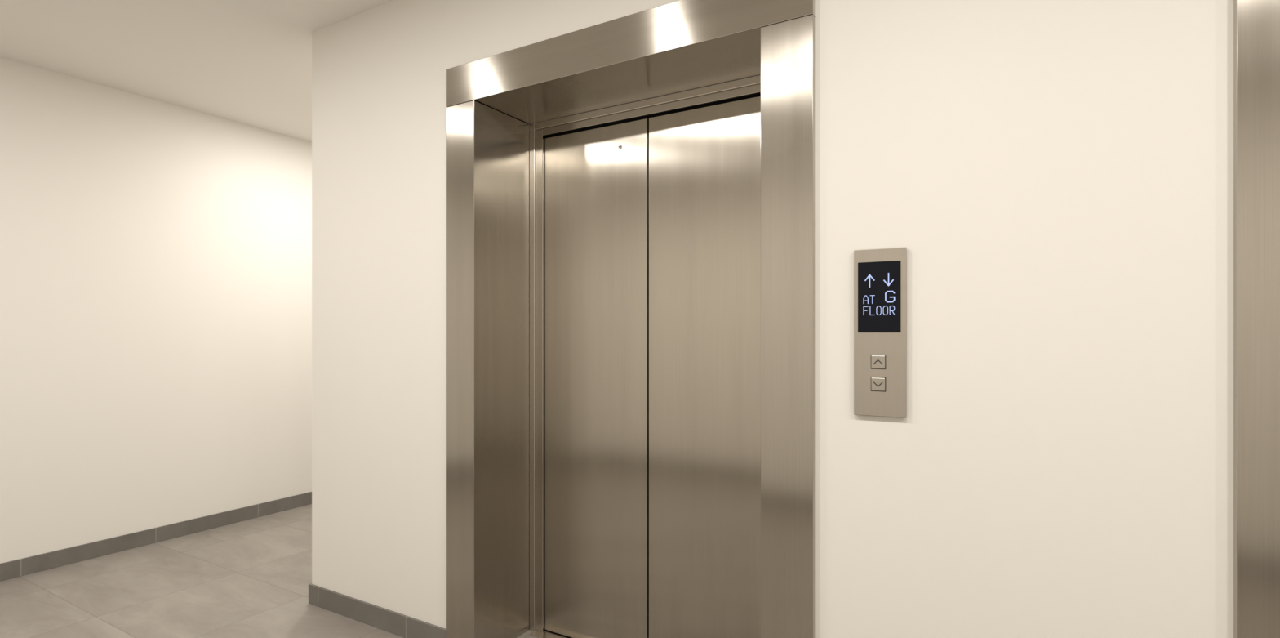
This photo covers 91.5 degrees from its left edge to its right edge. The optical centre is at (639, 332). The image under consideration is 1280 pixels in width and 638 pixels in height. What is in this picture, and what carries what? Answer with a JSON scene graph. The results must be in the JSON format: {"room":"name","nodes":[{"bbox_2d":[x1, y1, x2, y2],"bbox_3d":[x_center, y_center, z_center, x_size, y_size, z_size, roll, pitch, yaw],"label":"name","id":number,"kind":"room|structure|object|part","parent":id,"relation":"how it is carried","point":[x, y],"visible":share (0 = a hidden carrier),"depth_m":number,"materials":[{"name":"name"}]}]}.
{"room":"elevator lobby","nodes":[
{"label":"elevator lobby","id":0,"kind":"room"},
{"bbox_2d":[0,57,311,563],"bbox_3d":[-2.686,-0.070,4.438,0.150,2.703,7.300,0,0,30],"label":"wall","id":1,"kind":"structure","parent":0,"point":[156,255],"depth_m":3.73,"materials":[{"name":"paint"}]},
{"bbox_2d":[0,491,311,581],"bbox_3d":[-2.616,1.237,4.397,0.011,0.090,7.000,0,0,30],"label":"baseboard","id":2,"kind":"structure","parent":1,"relation":"attached to","point":[42,562],"depth_m":3.74,"materials":[{"name":"tile"}]},
{"bbox_2d":[0,503,537,637],"bbox_3d":[0.873,1.342,2.383,8.370,0.120,7.300,0,0,30],"label":"floor","id":3,"kind":"structure","parent":0,"point":[249,578],"depth_m":3.07,"materials":[{"name":"tile"}]},
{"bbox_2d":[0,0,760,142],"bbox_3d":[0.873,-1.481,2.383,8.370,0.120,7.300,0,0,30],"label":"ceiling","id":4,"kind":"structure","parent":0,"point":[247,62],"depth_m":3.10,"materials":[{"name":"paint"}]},
{"bbox_2d":[311,0,1233,637],"bbox_3d":[2.281,-0.070,3.177,6.427,2.703,4.216,0,0,30],"label":"wall","id":5,"kind":"structure","parent":0,"point":[1055,178],"depth_m":1.59,"materials":[{"name":"paint"}]},
{"bbox_2d":[308,582,445,637],"bbox_3d":[2.273,1.237,3.175,6.438,0.090,4.227,0,0,30],"label":"baseboard","id":6,"kind":"structure","parent":5,"relation":"attached to","point":[387,620],"depth_m":2.72,"materials":[{"name":"tile"}]},
{"bbox_2d":[445,0,814,637],"bbox_3d":[-0.044,0.117,2.292,1.456,2.329,0.398,0,0,30],"label":"elevator","id":7,"kind":"object","parent":5,"relation":"attached to","point":[672,236],"visible":0.94,"depth_m":2.40,"materials":[{"name":"metal"}]},
{"bbox_3d":[0.026,0.205,2.413,1.090,2.146,0.010,0,0,30],"label":"trim","id":8,"kind":"part","parent":7,"relation":"part of","materials":[{"name":"metal"}]},
{"bbox_3d":[0.025,1.280,2.412,1.090,0.004,0.093,0,0,30],"label":"sill","id":9,"kind":"part","parent":7,"relation":"part of","materials":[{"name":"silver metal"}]},
{"bbox_3d":[-0.191,0.221,2.569,0.525,2.106,0.035,0,0,30],"label":"door","id":10,"kind":"part","parent":7,"relation":"part of","materials":[{"name":"metal"}]},
{"bbox_3d":[0.032,0.192,2.424,1.148,2.179,0.050,0,0,30],"label":"trim","id":11,"kind":"part","parent":7,"relation":"part of","materials":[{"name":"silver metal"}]},
{"bbox_3d":[0.269,0.221,2.304,0.525,2.106,0.035,0,0,30],"label":"door","id":12,"kind":"part","parent":7,"relation":"part of","materials":[{"name":"metal"}]},
{"bbox_2d":[853,246,906,417],"bbox_3d":[0.645,0.000,1.677,0.133,0.450,0.018,0,0,30],"label":"panel","id":13,"kind":"object","parent":5,"relation":"attached to","point":[880,274],"visible":1,"depth_m":1.67,"materials":[{"name":"silver metal"}]},
{"bbox_2d":[1233,0,1279,637],"bbox_3d":[1.985,0.117,1.121,1.456,2.329,0.398,0,0,30],"label":"elevator","id":14,"kind":"object","parent":5,"relation":"attached to","point":[1256,23],"visible":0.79,"depth_m":1.30,"materials":[{"name":"metal"}]}
]}

